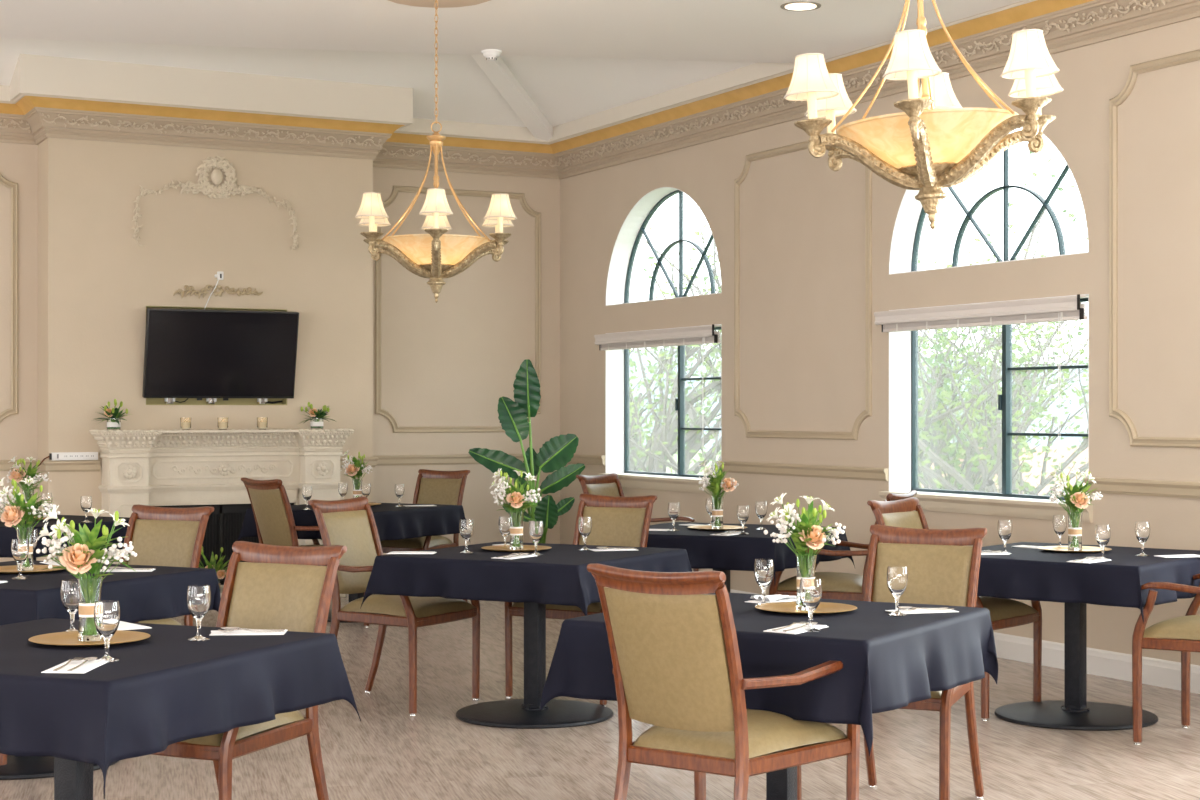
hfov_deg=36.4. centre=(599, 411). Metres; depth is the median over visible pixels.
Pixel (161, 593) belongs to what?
tablecloth
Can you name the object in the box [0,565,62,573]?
charger plate
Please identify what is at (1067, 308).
window blind
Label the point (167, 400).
bracket
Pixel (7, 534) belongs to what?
tablecloth
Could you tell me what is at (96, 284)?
wall
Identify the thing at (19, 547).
wine glass
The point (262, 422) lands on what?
candle holder
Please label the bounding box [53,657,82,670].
fork
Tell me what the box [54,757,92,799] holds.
pedestal table
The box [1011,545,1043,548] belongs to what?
napkin
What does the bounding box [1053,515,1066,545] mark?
wine glass
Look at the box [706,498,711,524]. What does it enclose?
wine glass
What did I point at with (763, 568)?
wine glass
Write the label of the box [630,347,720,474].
tree
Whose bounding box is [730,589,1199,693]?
baseboard
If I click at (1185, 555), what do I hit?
napkin
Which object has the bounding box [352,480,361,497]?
glass vase
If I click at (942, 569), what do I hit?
armchair
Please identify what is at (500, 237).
candle
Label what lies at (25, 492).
glass vase
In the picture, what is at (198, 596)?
wine glass
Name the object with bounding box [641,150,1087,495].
tree
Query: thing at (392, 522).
tablecloth
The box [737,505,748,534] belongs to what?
wine glass
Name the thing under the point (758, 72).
trim
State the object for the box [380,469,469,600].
armchair
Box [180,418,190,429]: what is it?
candle holder
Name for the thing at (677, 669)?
armchair
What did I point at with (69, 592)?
wine glass
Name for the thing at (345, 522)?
armchair
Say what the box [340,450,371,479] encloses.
flower bouquet
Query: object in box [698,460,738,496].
flower bouquet
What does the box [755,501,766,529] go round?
wine glass
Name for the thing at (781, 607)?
charger plate
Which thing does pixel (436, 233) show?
lampshade
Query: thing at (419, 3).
ceiling medallion
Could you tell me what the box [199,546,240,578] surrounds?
flower bouquet
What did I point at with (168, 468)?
fireplace mantel
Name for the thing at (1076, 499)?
flower bouquet
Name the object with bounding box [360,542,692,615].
tablecloth
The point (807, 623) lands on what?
spoon
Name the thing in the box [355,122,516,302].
chandelier
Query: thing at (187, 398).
cable bundle
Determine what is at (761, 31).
ceiling
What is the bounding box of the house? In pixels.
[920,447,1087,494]
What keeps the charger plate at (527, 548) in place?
on the tablecloth at (559, 576)
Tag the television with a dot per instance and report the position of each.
(189, 353)
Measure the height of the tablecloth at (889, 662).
0.313 m
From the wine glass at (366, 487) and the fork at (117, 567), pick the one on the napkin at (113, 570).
the fork at (117, 567)
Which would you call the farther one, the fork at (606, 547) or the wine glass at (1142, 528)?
the fork at (606, 547)
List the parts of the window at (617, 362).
sill, arch frame, frame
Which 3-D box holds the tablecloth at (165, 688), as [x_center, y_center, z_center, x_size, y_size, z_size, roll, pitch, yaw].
[-1.420,0.764,4.938,1.125,0.266,1.155,0,0,23]
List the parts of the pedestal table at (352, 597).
plate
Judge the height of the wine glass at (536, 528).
0.150 m
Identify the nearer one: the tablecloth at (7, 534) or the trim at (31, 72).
the tablecloth at (7, 534)
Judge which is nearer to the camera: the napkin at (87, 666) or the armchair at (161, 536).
the napkin at (87, 666)
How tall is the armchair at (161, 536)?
0.958 m
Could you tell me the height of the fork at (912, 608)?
0.010 m
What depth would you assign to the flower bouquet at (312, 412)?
13.49 m
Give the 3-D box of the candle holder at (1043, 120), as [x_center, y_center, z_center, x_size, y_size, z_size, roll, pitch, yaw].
[1.376,-0.943,5.740,0.117,0.168,0.117,0,0,-28]
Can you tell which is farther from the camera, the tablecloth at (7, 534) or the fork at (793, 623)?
the tablecloth at (7, 534)
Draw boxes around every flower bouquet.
[0,477,59,527]
[3,456,50,489]
[36,505,136,579]
[92,399,131,423]
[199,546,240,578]
[299,402,331,423]
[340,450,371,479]
[490,468,540,511]
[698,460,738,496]
[764,493,845,555]
[1048,469,1102,512]
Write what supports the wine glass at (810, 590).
on the tablecloth at (889, 662)
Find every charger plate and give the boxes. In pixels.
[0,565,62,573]
[28,630,150,646]
[481,545,551,551]
[688,525,747,530]
[755,602,856,613]
[1039,546,1111,552]
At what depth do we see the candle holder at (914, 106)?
5.28 m
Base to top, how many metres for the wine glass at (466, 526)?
0.150 m
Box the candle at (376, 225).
[363,224,382,243]
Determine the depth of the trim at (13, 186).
13.05 m
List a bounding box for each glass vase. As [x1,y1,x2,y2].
[16,526,33,570]
[22,490,33,514]
[77,577,102,641]
[107,418,120,429]
[310,418,322,428]
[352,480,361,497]
[509,511,523,549]
[711,497,723,528]
[795,555,816,610]
[1067,512,1082,550]
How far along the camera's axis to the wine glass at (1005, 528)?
8.10 m
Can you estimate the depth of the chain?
9.44 m
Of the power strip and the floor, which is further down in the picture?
the floor
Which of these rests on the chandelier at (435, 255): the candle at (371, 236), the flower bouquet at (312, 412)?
the candle at (371, 236)
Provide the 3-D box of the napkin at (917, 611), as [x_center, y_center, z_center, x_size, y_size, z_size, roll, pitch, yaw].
[1.018,0.630,5.774,0.217,0.004,0.107,0,0,-20]
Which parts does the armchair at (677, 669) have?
post, rail, backrest, leg, post, seat rail, seat, armrest, leg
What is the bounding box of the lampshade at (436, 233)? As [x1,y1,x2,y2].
[424,212,447,242]
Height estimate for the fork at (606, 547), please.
0.010 m
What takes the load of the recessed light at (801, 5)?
in the ceiling at (761, 31)
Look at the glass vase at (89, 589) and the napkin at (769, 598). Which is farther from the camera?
the napkin at (769, 598)
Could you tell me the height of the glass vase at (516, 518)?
0.172 m
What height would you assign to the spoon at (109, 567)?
0.009 m
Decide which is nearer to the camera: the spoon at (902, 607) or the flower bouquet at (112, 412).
the spoon at (902, 607)
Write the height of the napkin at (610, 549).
0.004 m
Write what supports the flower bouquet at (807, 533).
in the glass vase at (806, 565)
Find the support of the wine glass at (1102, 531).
on the tablecloth at (1026, 573)
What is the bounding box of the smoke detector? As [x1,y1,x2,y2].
[481,49,501,60]
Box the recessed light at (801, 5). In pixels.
[780,1,820,10]
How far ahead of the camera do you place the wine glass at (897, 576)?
5.66 m
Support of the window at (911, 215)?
in the wall at (802, 220)
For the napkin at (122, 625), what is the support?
on the tablecloth at (165, 688)
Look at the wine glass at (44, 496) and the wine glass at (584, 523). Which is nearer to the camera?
the wine glass at (584, 523)
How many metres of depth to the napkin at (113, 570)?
7.22 m
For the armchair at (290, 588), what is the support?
on the floor
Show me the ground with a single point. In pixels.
(657, 447)
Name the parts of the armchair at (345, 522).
post, rail, backrest, armrest, post, seat rail, seat, leg, leg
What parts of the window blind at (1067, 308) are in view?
rail, pull cord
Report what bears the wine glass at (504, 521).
on the tablecloth at (559, 576)
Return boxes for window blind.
[594,324,720,455]
[874,294,1087,470]
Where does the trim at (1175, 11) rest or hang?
attached to the wall
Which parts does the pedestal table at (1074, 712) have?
plate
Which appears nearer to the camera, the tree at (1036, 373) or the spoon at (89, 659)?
the spoon at (89, 659)
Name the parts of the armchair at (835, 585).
leg, seat rail, seat, armrest, armrest, post, rail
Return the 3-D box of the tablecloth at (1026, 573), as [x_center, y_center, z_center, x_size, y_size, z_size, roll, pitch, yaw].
[2.132,0.751,8.177,1.110,0.240,1.127,0,0,39]
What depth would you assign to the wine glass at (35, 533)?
7.47 m
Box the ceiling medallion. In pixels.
[388,0,489,7]
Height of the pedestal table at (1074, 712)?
0.731 m
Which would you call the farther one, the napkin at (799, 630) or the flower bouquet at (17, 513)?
the flower bouquet at (17, 513)
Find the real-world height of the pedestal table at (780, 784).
0.731 m
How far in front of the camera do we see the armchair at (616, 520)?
9.04 m
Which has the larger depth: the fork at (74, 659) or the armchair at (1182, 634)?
the armchair at (1182, 634)
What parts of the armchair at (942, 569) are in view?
leg, post, backrest, rail, seat, seat rail, leg, post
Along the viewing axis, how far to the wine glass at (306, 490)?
11.79 m
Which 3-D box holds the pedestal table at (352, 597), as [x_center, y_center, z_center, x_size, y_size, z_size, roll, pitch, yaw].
[-1.631,1.004,12.207,1.000,0.731,1.000,0,0,29]
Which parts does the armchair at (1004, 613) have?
post, rail, backrest, post, leg, seat, seat rail, leg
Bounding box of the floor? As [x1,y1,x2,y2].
[0,594,1199,799]
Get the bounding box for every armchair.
[0,753,6,764]
[120,504,213,625]
[151,541,346,799]
[241,477,368,627]
[308,496,479,715]
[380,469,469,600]
[504,493,656,706]
[576,473,698,571]
[587,563,859,799]
[769,490,916,600]
[797,525,986,799]
[867,497,1041,720]
[1132,574,1199,744]
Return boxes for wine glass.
[11,539,28,578]
[32,529,37,564]
[41,493,51,506]
[60,579,78,631]
[80,496,91,522]
[94,600,119,661]
[187,585,210,640]
[302,486,311,509]
[338,483,347,499]
[362,483,370,496]
[395,484,404,506]
[459,519,473,552]
[498,516,509,548]
[529,521,543,554]
[578,517,591,549]
[668,502,679,530]
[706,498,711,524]
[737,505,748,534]
[754,559,773,605]
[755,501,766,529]
[799,578,821,631]
[887,566,907,615]
[998,520,1012,553]
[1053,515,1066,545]
[1095,524,1110,558]
[1135,521,1149,555]
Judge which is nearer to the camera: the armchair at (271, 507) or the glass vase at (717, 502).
the glass vase at (717, 502)
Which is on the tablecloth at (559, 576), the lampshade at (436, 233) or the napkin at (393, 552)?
the napkin at (393, 552)
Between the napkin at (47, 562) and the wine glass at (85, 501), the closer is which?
the napkin at (47, 562)
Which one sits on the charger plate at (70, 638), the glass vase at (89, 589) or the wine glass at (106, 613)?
the glass vase at (89, 589)
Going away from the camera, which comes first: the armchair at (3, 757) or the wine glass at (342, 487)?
the armchair at (3, 757)
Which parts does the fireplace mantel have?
moulding, raised frame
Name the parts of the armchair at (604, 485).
post, rail, backrest, post, armrest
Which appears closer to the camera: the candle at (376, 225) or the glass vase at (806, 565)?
the glass vase at (806, 565)
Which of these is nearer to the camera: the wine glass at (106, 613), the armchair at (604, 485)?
the wine glass at (106, 613)
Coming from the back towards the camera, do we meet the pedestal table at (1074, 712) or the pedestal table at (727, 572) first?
the pedestal table at (727, 572)
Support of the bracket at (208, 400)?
attached to the wall at (96, 284)
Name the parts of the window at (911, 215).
sill, arch frame, frame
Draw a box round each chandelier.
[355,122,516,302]
[784,0,1062,229]
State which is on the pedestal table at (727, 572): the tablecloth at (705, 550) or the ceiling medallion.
the tablecloth at (705, 550)
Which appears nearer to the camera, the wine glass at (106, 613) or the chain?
the wine glass at (106, 613)
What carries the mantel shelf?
attached to the fireplace mantel
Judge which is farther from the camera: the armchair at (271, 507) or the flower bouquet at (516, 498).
the armchair at (271, 507)
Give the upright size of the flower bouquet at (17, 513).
0.356 m
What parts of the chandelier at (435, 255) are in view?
lamp shade, lamp shade, arm, arm, rod, lamp shade, lamp shade, lamp shade, arm, arm, arm, lamp shade, lamp shade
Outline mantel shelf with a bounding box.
[89,428,353,450]
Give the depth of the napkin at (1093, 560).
7.71 m
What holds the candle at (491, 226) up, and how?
on the chandelier at (435, 255)
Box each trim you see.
[0,0,1035,144]
[0,0,1092,153]
[0,0,1199,178]
[0,173,17,422]
[0,454,1199,498]
[10,54,412,119]
[146,306,286,404]
[375,185,540,432]
[470,54,552,140]
[734,141,871,439]
[1109,49,1199,447]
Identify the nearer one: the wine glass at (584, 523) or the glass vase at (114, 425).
the wine glass at (584, 523)
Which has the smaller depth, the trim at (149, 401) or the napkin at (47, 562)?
the napkin at (47, 562)
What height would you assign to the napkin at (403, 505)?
0.004 m
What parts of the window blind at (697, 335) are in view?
rail, pull cord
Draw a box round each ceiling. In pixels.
[0,0,1022,62]
[0,38,757,126]
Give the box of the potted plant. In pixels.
[468,359,584,542]
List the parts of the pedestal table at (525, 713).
plate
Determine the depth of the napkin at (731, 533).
9.37 m
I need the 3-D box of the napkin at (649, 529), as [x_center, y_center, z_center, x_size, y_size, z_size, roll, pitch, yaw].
[0.266,0.630,9.754,0.217,0.004,0.107,0,0,12]
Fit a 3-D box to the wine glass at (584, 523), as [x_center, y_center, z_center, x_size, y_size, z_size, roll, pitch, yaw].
[-0.069,0.557,8.363,0.065,0.150,0.065,0,0,-13]
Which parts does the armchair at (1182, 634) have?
leg, seat rail, armrest, seat, leg, armrest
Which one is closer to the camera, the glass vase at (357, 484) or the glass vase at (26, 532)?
the glass vase at (26, 532)
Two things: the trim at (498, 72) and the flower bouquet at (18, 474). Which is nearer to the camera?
the flower bouquet at (18, 474)
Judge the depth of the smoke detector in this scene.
11.00 m
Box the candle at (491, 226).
[490,225,508,245]
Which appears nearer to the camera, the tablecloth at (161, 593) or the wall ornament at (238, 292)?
the tablecloth at (161, 593)
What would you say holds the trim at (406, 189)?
attached to the wall at (450, 361)
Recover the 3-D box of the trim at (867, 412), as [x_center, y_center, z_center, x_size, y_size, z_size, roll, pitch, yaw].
[1.301,-0.795,11.951,0.024,1.940,1.585,0,0,-28]
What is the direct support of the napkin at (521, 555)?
on the tablecloth at (559, 576)
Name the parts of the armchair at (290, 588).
post, leg, seat rail, seat, backrest, rail, post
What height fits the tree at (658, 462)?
8.327 m
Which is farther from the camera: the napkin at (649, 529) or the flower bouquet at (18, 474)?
the flower bouquet at (18, 474)
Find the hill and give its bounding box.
[630,347,1087,450]
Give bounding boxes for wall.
[0,142,559,561]
[38,138,372,560]
[560,17,1199,665]
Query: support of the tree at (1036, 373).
on the ground
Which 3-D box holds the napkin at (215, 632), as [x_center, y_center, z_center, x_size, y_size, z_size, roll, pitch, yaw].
[-1.006,0.630,5.211,0.217,0.004,0.107,0,0,-7]
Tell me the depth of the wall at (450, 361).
14.61 m
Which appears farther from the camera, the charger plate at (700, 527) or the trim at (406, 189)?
the trim at (406, 189)
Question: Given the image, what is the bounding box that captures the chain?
[434,0,437,123]
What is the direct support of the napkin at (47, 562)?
on the tablecloth at (161, 593)
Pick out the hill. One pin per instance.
(1069, 441)
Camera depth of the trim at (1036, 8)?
12.92 m
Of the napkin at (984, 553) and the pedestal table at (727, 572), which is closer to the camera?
the napkin at (984, 553)
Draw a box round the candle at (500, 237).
[489,217,511,246]
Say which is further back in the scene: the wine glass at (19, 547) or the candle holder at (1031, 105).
the wine glass at (19, 547)
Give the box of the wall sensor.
[204,271,223,308]
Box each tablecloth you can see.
[0,514,138,557]
[0,560,220,624]
[0,618,360,798]
[238,502,469,541]
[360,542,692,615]
[540,593,997,756]
[647,522,854,582]
[977,542,1199,624]
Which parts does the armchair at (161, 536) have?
post, seat, backrest, rail, post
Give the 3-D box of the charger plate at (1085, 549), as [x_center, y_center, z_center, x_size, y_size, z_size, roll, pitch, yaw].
[2.158,0.626,8.282,0.324,0.013,0.324,0,0,-28]
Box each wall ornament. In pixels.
[131,156,298,249]
[173,284,262,298]
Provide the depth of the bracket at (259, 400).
13.54 m
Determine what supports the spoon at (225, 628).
on the napkin at (215, 632)
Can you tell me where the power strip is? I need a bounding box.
[37,452,97,467]
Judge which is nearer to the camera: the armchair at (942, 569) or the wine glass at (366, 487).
the armchair at (942, 569)
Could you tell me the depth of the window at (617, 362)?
14.13 m
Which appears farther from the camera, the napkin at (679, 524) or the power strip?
the power strip
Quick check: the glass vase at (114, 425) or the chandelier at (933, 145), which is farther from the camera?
the glass vase at (114, 425)
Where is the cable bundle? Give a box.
[175,398,282,403]
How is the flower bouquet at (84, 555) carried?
in the glass vase at (89, 589)
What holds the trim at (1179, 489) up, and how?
attached to the wall
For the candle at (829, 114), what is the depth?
5.91 m
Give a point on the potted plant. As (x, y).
(555, 454)
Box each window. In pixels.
[598,187,723,493]
[879,133,1092,522]
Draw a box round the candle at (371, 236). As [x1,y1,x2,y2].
[360,216,382,245]
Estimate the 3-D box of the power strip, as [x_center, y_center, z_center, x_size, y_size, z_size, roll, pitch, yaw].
[-3.753,0.339,12.840,0.422,0.110,0.095,0,0,-16]
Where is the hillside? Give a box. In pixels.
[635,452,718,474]
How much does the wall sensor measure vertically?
0.293 m
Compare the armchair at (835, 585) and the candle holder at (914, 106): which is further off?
the armchair at (835, 585)
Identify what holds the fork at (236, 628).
on the napkin at (215, 632)
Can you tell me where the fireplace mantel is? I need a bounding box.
[89,428,353,596]
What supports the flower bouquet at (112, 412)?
in the glass vase at (114, 425)
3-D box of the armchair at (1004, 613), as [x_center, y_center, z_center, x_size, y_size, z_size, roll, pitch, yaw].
[1.633,0.891,8.489,0.685,0.958,0.604,0,0,39]
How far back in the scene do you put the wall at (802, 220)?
11.22 m
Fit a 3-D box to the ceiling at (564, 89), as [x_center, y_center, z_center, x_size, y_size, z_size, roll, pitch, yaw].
[-4.067,-2.837,10.468,11.510,1.085,5.320,0,0,-28]
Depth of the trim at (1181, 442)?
9.37 m
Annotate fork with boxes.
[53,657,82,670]
[106,567,151,569]
[218,628,283,631]
[599,547,636,548]
[773,622,806,630]
[902,608,952,610]
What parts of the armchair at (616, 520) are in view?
leg, seat rail, seat, post, leg, backrest, rail, post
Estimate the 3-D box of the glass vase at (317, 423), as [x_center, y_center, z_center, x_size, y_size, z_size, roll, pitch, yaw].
[-2.101,0.087,13.536,0.095,0.085,0.096,0,0,0]
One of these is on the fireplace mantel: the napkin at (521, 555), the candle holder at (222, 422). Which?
the candle holder at (222, 422)
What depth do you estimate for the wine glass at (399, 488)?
12.17 m
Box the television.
[142,308,298,397]
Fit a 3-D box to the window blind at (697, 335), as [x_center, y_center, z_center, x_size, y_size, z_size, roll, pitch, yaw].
[0.404,-0.150,13.608,0.074,0.930,1.800,0,0,-28]
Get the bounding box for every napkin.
[40,561,61,565]
[41,660,107,672]
[100,569,154,571]
[117,621,151,629]
[209,629,286,635]
[387,551,436,553]
[403,505,435,506]
[493,554,535,558]
[589,548,636,550]
[649,529,669,530]
[679,524,700,525]
[711,532,747,535]
[745,595,795,602]
[763,624,828,633]
[885,608,958,613]
[981,552,1010,554]
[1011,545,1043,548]
[1066,558,1109,562]
[1155,554,1199,557]
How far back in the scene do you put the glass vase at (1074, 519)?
8.26 m
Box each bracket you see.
[165,398,174,403]
[206,398,216,403]
[257,398,266,403]
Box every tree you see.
[630,202,720,474]
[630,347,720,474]
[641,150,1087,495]
[918,232,1087,495]
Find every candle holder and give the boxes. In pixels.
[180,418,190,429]
[217,417,227,429]
[257,417,267,429]
[794,92,831,142]
[894,70,933,123]
[1011,69,1051,121]
[1036,89,1055,137]
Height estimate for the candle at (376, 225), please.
0.167 m
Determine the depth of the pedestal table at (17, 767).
6.89 m
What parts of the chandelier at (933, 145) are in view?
lamp shade, lamp shade, arm, arm, lamp shade, arm, rod, lamp shade, lamp shade, arm, arm, lamp shade, lamp shade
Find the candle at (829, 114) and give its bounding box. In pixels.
[825,110,836,157]
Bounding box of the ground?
[640,447,719,456]
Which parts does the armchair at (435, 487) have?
seat, post, seat rail, leg, backrest, rail, post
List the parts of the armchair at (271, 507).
post, rail, backrest, post, armrest, seat, leg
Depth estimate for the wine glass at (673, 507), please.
9.68 m
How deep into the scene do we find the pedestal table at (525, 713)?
8.19 m
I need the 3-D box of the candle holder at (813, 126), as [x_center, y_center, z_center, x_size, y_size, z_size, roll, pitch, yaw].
[0.649,-0.903,5.559,0.117,0.168,0.117,0,0,-28]
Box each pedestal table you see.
[0,755,117,779]
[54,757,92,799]
[327,592,363,622]
[456,602,613,728]
[713,569,729,592]
[766,766,796,799]
[994,603,1157,730]
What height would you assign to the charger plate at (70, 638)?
0.013 m
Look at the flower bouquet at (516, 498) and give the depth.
8.30 m
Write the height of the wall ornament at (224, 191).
0.689 m
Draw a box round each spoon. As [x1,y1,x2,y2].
[67,657,96,670]
[109,567,153,568]
[221,627,284,629]
[783,622,816,630]
[899,606,947,608]

